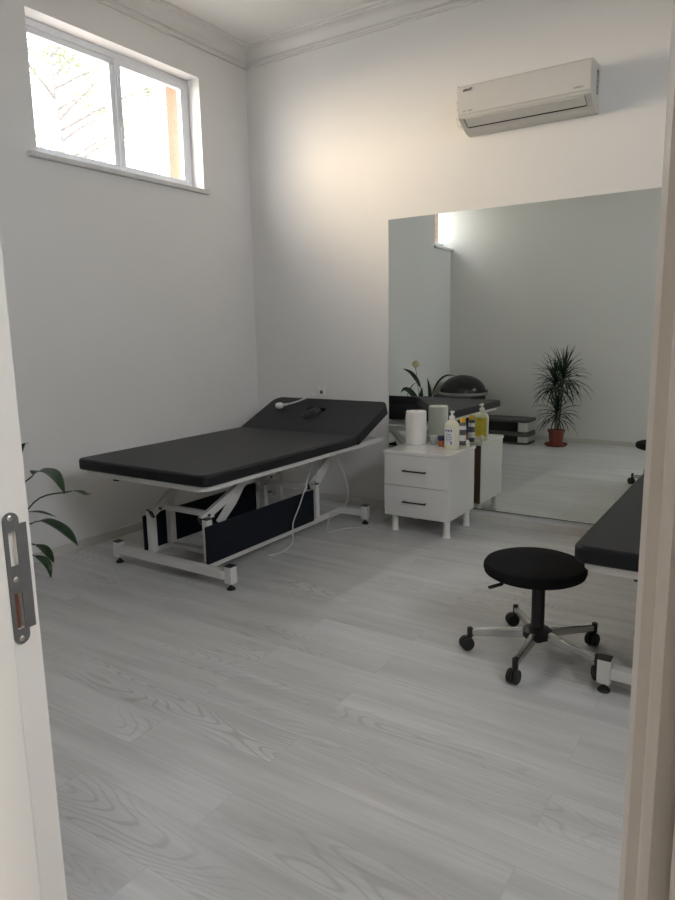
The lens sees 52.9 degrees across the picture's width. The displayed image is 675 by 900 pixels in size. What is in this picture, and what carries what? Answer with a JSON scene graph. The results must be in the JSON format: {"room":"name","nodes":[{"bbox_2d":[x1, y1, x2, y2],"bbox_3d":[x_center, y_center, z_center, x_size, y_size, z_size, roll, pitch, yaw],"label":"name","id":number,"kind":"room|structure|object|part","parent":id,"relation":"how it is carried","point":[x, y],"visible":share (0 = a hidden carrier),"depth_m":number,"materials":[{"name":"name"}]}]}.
{"room":"physiotherapy treatment room","nodes":[
{"label":"physiotherapy treatment room","id":0,"kind":"room"},
{"bbox_2d":[0,0,260,553],"bbox_3d":[-1.913,-1.024,3.937,0.185,3.600,4.183,5,12,33],"label":"wall","id":1,"kind":"structure","parent":0,"point":[131,306],"depth_m":4.50,"materials":[{"name":"paint"}]},
{"bbox_2d":[25,17,209,194],"bbox_3d":[-1.439,-2.198,4.450,0.205,0.807,1.460,5,12,33],"label":"window","id":2,"kind":"structure","parent":1,"relation":"in","point":[113,61],"depth_m":4.50,"materials":[{"name":"plastic"}]},
{"bbox_3d":[-1.664,-2.173,4.249,0.039,0.719,0.679,5,12,33],"label":"sash","id":3,"kind":"part","parent":2,"relation":"part of","materials":[{"name":"plastic"}]},
{"bbox_3d":[-1.409,-1.813,4.503,0.150,0.029,1.460,5,12,33],"label":"sill","id":4,"kind":"part","parent":2,"relation":"part of","materials":[{"name":"stone"}]},
{"bbox_3d":[-1.442,-2.429,4.480,0.009,0.080,0.024,5,12,33],"label":"handle","id":5,"kind":"part","parent":2,"relation":"part of","materials":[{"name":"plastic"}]},
{"bbox_3d":[-1.436,-2.114,4.536,0.009,0.080,0.024,5,12,33],"label":"handle","id":6,"kind":"part","parent":2,"relation":"part of","materials":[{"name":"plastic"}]},
{"bbox_3d":[-1.300,-2.272,4.771,0.039,0.719,0.632,5,12,33],"label":"sash","id":7,"kind":"part","parent":2,"relation":"part of","materials":[{"name":"plastic"}]},
{"bbox_2d":[33,485,259,563],"bbox_3d":[-1.747,0.635,4.254,0.014,0.058,3.969,5,12,33],"label":"baseboard","id":8,"kind":"structure","parent":1,"relation":"attached to","point":[67,548],"depth_m":4.47,"materials":[{"name":"laminate"}]},
{"bbox_2d":[165,86,181,178],"bbox_3d":[-2.038,-1.036,4.019,0.115,3.600,4.183,5,12,33],"label":"wall","id":9,"kind":"structure","parent":0,"point":[170,94],"depth_m":5.07,"materials":[{"name":"paint"}]},
{"bbox_2d":[165,0,375,41],"bbox_3d":[0.306,-2.701,2.266,5.672,0.200,4.383,5,12,33],"label":"ceiling","id":10,"kind":"structure","parent":0,"point":[246,20],"depth_m":4.65,"materials":[{"name":"paint"}]},
{"bbox_2d":[34,492,637,899],"bbox_3d":[-0.147,1.067,2.028,5.212,0.080,6.083,5,12,33],"label":"floor","id":11,"kind":"structure","parent":0,"point":[321,726],"depth_m":2.40,"materials":[{"name":"grey laminate"}]},
{"bbox_2d":[21,443,88,576],"bbox_3d":[-1.690,0.265,3.519,0.802,1.040,0.550,-3,10,-12],"label":"peace lily","id":12,"kind":"object","parent":11,"relation":"on","point":[53,473],"visible":0.29,"depth_m":3.61,"materials":[{"name":"green plant"}]},
{"bbox_2d":[79,397,391,590],"bbox_3d":[-0.531,0.178,4.423,1.010,0.853,1.950,5,12,33],"label":"table","id":13,"kind":"object","parent":11,"relation":"on","point":[274,440],"visible":0.98,"depth_m":4.10,"materials":[{"name":"black leather"}]},
{"bbox_3d":[-1.087,0.474,3.979,0.040,0.245,0.040,5,12,33],"label":"post","id":14,"kind":"part","parent":13,"relation":"part of","materials":[{"name":"white metal"}]},
{"bbox_3d":[-0.965,0.225,4.076,0.026,0.267,0.431,5,12,33],"label":"swing arm","id":15,"kind":"part","parent":13,"relation":"part of","materials":[{"name":"white metal"}]},
{"bbox_3d":[-1.007,0.363,4.087,0.040,0.393,0.040,5,12,33],"label":"post","id":16,"kind":"part","parent":13,"relation":"part of","materials":[{"name":"white metal"}]},
{"bbox_3d":[-0.860,0.412,4.403,0.012,0.208,1.015,5,12,33],"label":"panel","id":17,"kind":"part","parent":13,"relation":"part of","materials":[{"name":"black"}]},
{"bbox_3d":[-0.719,0.505,3.765,0.040,0.245,0.040,5,12,33],"label":"post","id":18,"kind":"part","parent":13,"relation":"part of","materials":[{"name":"white metal"}]},
{"bbox_3d":[-0.677,0.008,4.171,1.010,0.064,1.428,5,12,33],"label":"mattress","id":19,"kind":"part","parent":13,"relation":"part of","materials":[{"name":"black leather"}]},
{"bbox_3d":[-0.601,0.233,3.975,0.026,0.274,0.596,5,12,33],"label":"swing arm","id":20,"kind":"part","parent":13,"relation":"part of","materials":[{"name":"white metal"}]},
{"bbox_3d":[-0.561,0.022,4.353,0.950,0.029,1.810,5,12,33],"label":"frame","id":21,"kind":"part","parent":13,"relation":"part of","materials":[{"name":"white metal"}]},
{"bbox_3d":[-0.557,0.522,4.454,0.840,0.045,1.480,5,12,33],"label":"frame","id":22,"kind":"part","parent":13,"relation":"part of","materials":[{"name":"white metal"}]},
{"bbox_3d":[-0.441,0.449,4.132,0.012,0.213,1.015,5,12,33],"label":"panel","id":23,"kind":"part","parent":13,"relation":"part of","materials":[{"name":"black"}]},
{"bbox_3d":[-0.523,0.319,4.828,0.040,0.235,0.040,5,12,33],"label":"post","id":24,"kind":"part","parent":13,"relation":"part of","materials":[{"name":"white metal"}]},
{"bbox_3d":[-0.393,0.065,4.936,0.026,0.282,0.461,5,12,33],"label":"swing arm","id":25,"kind":"part","parent":13,"relation":"part of","materials":[{"name":"white metal"}]},
{"bbox_3d":[-0.427,0.198,4.959,0.040,0.393,0.040,5,12,33],"label":"post","id":26,"kind":"part","parent":13,"relation":"part of","materials":[{"name":"white metal"}]},
{"bbox_2d":[275,394,317,408],"bbox_3d":[-0.277,-0.233,5.194,0.398,0.386,0.090,-5,11,-23],"label":"switch","id":27,"kind":"object","parent":13,"relation":"on","point":[278,405],"visible":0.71,"depth_m":5.12,"materials":[{"name":"white plastic"}]},
{"bbox_2d":[301,407,321,418],"bbox_3d":[-0.191,-0.253,4.947,0.164,0.077,0.180,-4,29,38],"label":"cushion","id":28,"kind":"object","parent":13,"relation":"on","point":[307,412],"depth_m":4.90,"materials":[{"name":"black leather"}]},
{"bbox_3d":[-0.150,0.348,4.621,0.040,0.235,0.040,5,12,33],"label":"post","id":29,"kind":"part","parent":13,"relation":"part of","materials":[{"name":"white metal"}]},
{"bbox_3d":[-0.086,0.092,4.749,0.026,0.281,0.441,5,12,33],"label":"swing arm","id":30,"kind":"part","parent":13,"relation":"part of","materials":[{"name":"white metal"}]},
{"bbox_3d":[0.185,0.242,4.761,0.633,0.581,0.148,-7,12,-30],"label":"power cord","id":31,"kind":"part","parent":13,"relation":"part of","materials":[{"name":"white plastic"}]},
{"bbox_2d":[383,441,475,538],"bbox_3d":[0.629,0.262,4.659,0.480,0.562,0.472,5,12,33],"label":"nightstand","id":32,"kind":"object","parent":11,"relation":"on","point":[429,481],"visible":0.96,"depth_m":4.49,"materials":[{"name":"white wood"}]},
{"bbox_3d":[0.502,0.143,4.452,0.170,0.010,0.030,5,12,33],"label":"handle","id":33,"kind":"part","parent":32,"relation":"part of","materials":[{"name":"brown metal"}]},
{"bbox_3d":[0.506,0.351,4.488,0.170,0.010,0.030,5,12,33],"label":"handle","id":34,"kind":"part","parent":32,"relation":"part of","materials":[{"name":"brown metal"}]},
{"bbox_2d":[406,410,426,444],"bbox_3d":[0.552,-0.161,4.763,0.145,0.237,0.145,5,12,33],"label":"paper towel roll","id":35,"kind":"object","parent":32,"relation":"on","point":[416,420],"visible":1,"depth_m":4.71,"materials":[{"name":"paper"}]},
{"bbox_3d":[0.518,0.142,4.470,0.468,0.208,0.018,5,12,33],"label":"drawer","id":36,"kind":"part","parent":32,"relation":"part of","materials":[{"name":"white wood"}]},
{"bbox_3d":[0.522,0.349,4.507,0.468,0.208,0.018,5,12,33],"label":"drawer","id":37,"kind":"part","parent":32,"relation":"part of","materials":[{"name":"white wood"}]},
{"bbox_2d":[438,435,443,446],"bbox_3d":[0.720,-0.063,4.658,0.064,0.073,0.064,5,12,33],"label":"jar","id":38,"kind":"object","parent":32,"relation":"on","point":[440,437],"visible":0.68,"depth_m":4.63,"materials":[{"name":"blue plastic"}]},
{"bbox_3d":[0.720,-0.084,4.654,0.064,0.030,0.064,5,12,33],"label":"lid","id":39,"kind":"part","parent":38,"relation":"part of","materials":[{"name":"blue plastic"}]},
{"bbox_2d":[444,411,458,449],"bbox_3d":[0.763,-0.133,4.524,0.102,0.256,0.078,5,12,33],"label":"pump bottle","id":40,"kind":"object","parent":32,"relation":"on","point":[451,437],"visible":1,"depth_m":4.50,"materials":[{"name":"beige plastic"}]},
{"bbox_2d":[459,417,465,444],"bbox_3d":[0.865,-0.129,4.685,0.048,0.189,0.048,5,12,33],"label":"bottle","id":41,"kind":"object","parent":32,"relation":"on","point":[462,425],"visible":1,"depth_m":4.67,"materials":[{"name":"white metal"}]},
{"bbox_2d":[459,547,599,684],"bbox_3d":[0.819,0.662,2.804,0.603,0.411,0.570,5,12,33],"label":"stool","id":42,"kind":"object","parent":11,"relation":"on","point":[536,569],"visible":0.93,"depth_m":2.79,"materials":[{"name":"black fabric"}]},
{"bbox_3d":[0.712,0.543,2.791,0.200,0.031,0.019,-4,10,-16],"label":"lever","id":43,"kind":"part","parent":42,"relation":"part of","materials":[{"name":"black plastic"}]},
{"bbox_3d":[0.680,0.771,2.886,0.214,0.047,0.026,1,10,10],"label":"leg","id":44,"kind":"part","parent":42,"relation":"part of","materials":[{"name":"silver metal"}]},
{"bbox_3d":[0.830,0.745,3.018,0.026,0.047,0.214,-2,10,-4],"label":"leg","id":45,"kind":"part","parent":42,"relation":"part of","materials":[{"name":"silver metal"}]},
{"bbox_3d":[0.752,0.799,2.723,0.026,0.046,0.214,5,12,33],"label":"leg","id":46,"kind":"part","parent":42,"relation":"part of","materials":[{"name":"silver metal"}]},
{"bbox_3d":[0.819,0.483,2.817,0.417,0.063,0.417,5,12,33],"label":"seat","id":47,"kind":"part","parent":42,"relation":"part of","materials":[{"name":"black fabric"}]},
{"bbox_3d":[0.943,0.794,2.732,0.026,0.047,0.214,-9,13,-38],"label":"leg","id":48,"kind":"part","parent":42,"relation":"part of","materials":[{"name":"silver metal"}]},
{"bbox_3d":[0.999,0.763,2.898,0.214,0.047,0.026,-4,10,-14],"label":"leg","id":49,"kind":"part","parent":42,"relation":"part of","materials":[{"name":"silver metal"}]},
{"bbox_2d":[575,468,644,693],"bbox_3d":[1.763,0.435,2.912,1.012,0.786,1.883,5,12,33],"label":"table","id":50,"kind":"object","parent":11,"relation":"on","point":[611,546],"visible":0.45,"depth_m":2.49,"materials":[{"name":"black leather"}]},
{"bbox_3d":[1.634,0.293,2.694,1.010,0.064,1.428,5,12,33],"label":"mattress","id":51,"kind":"part","parent":50,"relation":"part of","materials":[{"name":"black leather"}]},
{"bbox_3d":[1.750,0.307,2.876,0.950,0.029,1.810,5,12,33],"label":"frame","id":52,"kind":"part","parent":50,"relation":"part of","materials":[{"name":"white metal"}]},
{"bbox_3d":[1.770,0.752,2.901,0.840,0.045,1.480,5,12,33],"label":"frame","id":53,"kind":"part","parent":50,"relation":"part of","materials":[{"name":"white metal"}]},
{"bbox_2d":[245,0,672,528],"bbox_3d":[1.486,-1.155,4.316,5.672,3.600,0.200,5,12,33],"label":"wall","id":54,"kind":"structure","parent":0,"point":[348,138],"depth_m":4.77,"materials":[{"name":"paint"}]},
{"bbox_2d":[95,0,481,69],"bbox_3d":[0.351,-2.531,2.268,5.172,0.136,3.983,5,12,33],"label":"trim","id":55,"kind":"structure","parent":54,"relation":"attached to","point":[162,15],"depth_m":4.73,"materials":[{"name":"paint"}]},
{"bbox_2d":[318,387,325,395],"bbox_3d":[-0.126,-0.466,5.391,0.072,0.072,0.010,5,12,33],"label":"wall socket","id":56,"kind":"object","parent":54,"relation":"attached to","point":[321,390],"visible":1,"depth_m":5.38,"materials":[{"name":"white plastic"}]},
{"bbox_2d":[267,485,588,536],"bbox_3d":[1.501,0.530,4.495,5.172,0.058,0.014,5,12,33],"label":"baseboard","id":57,"kind":"structure","parent":54,"relation":"attached to","point":[553,528],"depth_m":4.77,"materials":[{"name":"laminate"}]},
{"bbox_2d":[388,187,661,524],"bbox_3d":[1.531,-0.532,4.271,2.748,2.034,0.020,5,12,33],"label":"wall mirror","id":58,"kind":"object","parent":54,"relation":"attached to","point":[531,323],"visible":0.67,"depth_m":4.42,"materials":[{"name":"silver mirror"}]},
{"bbox_2d":[458,57,600,136],"bbox_3d":[1.141,-2.127,4.114,0.818,0.264,0.208,5,12,33],"label":"air conditioner","id":59,"kind":"object","parent":54,"relation":"attached to","point":[570,90],"visible":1,"depth_m":4.03,"materials":[{"name":"white plastic"}]},
{"bbox_3d":[1.089,-2.145,4.027,0.802,0.165,0.010,5,12,33],"label":"panel","id":60,"kind":"part","parent":59,"relation":"part of","materials":[{"name":"white plastic"}]},
{"bbox_3d":[-0.761,-0.501,0.849,5.172,3.600,0.200,5,12,33],"label":"wall","id":61,"kind":"structure","parent":0,"visible":0},
{"bbox_2d":[0,0,674,899],"bbox_3d":[-0.124,0.199,0.555,0.917,2.140,0.233,5,12,33],"label":"door frame","id":62,"kind":"structure","parent":61,"relation":"in","point":[31,853],"depth_m":0.42,"materials":[{"name":"paint"}]},
{"bbox_2d":[2,513,35,643],"bbox_3d":[-0.386,0.154,0.819,0.011,0.164,0.029,5,12,33],"label":"strike plate","id":63,"kind":"object","parent":62,"relation":"attached to","point":[19,576],"visible":1,"depth_m":0.82,"materials":[{"name":"metal"}]},
{"label":"outside","id":64,"kind":"structure","parent":0,"visible":0},
{"bbox_3d":[-17.028,-0.826,14.208,35.978,0.050,55.000,5,12,33],"label":"ground","id":65,"kind":"structure","parent":64,"visible":0},
{"bbox_2d":[27,35,166,161],"bbox_3d":[-3.631,-3.256,9.142,2.725,5.998,2.968,5,12,33],"label":"tree","id":66,"kind":"object","parent":65,"relation":"on","point":[54,53],"visible":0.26,"depth_m":8.96,"materials":[{"name":"white plant"}]}
]}

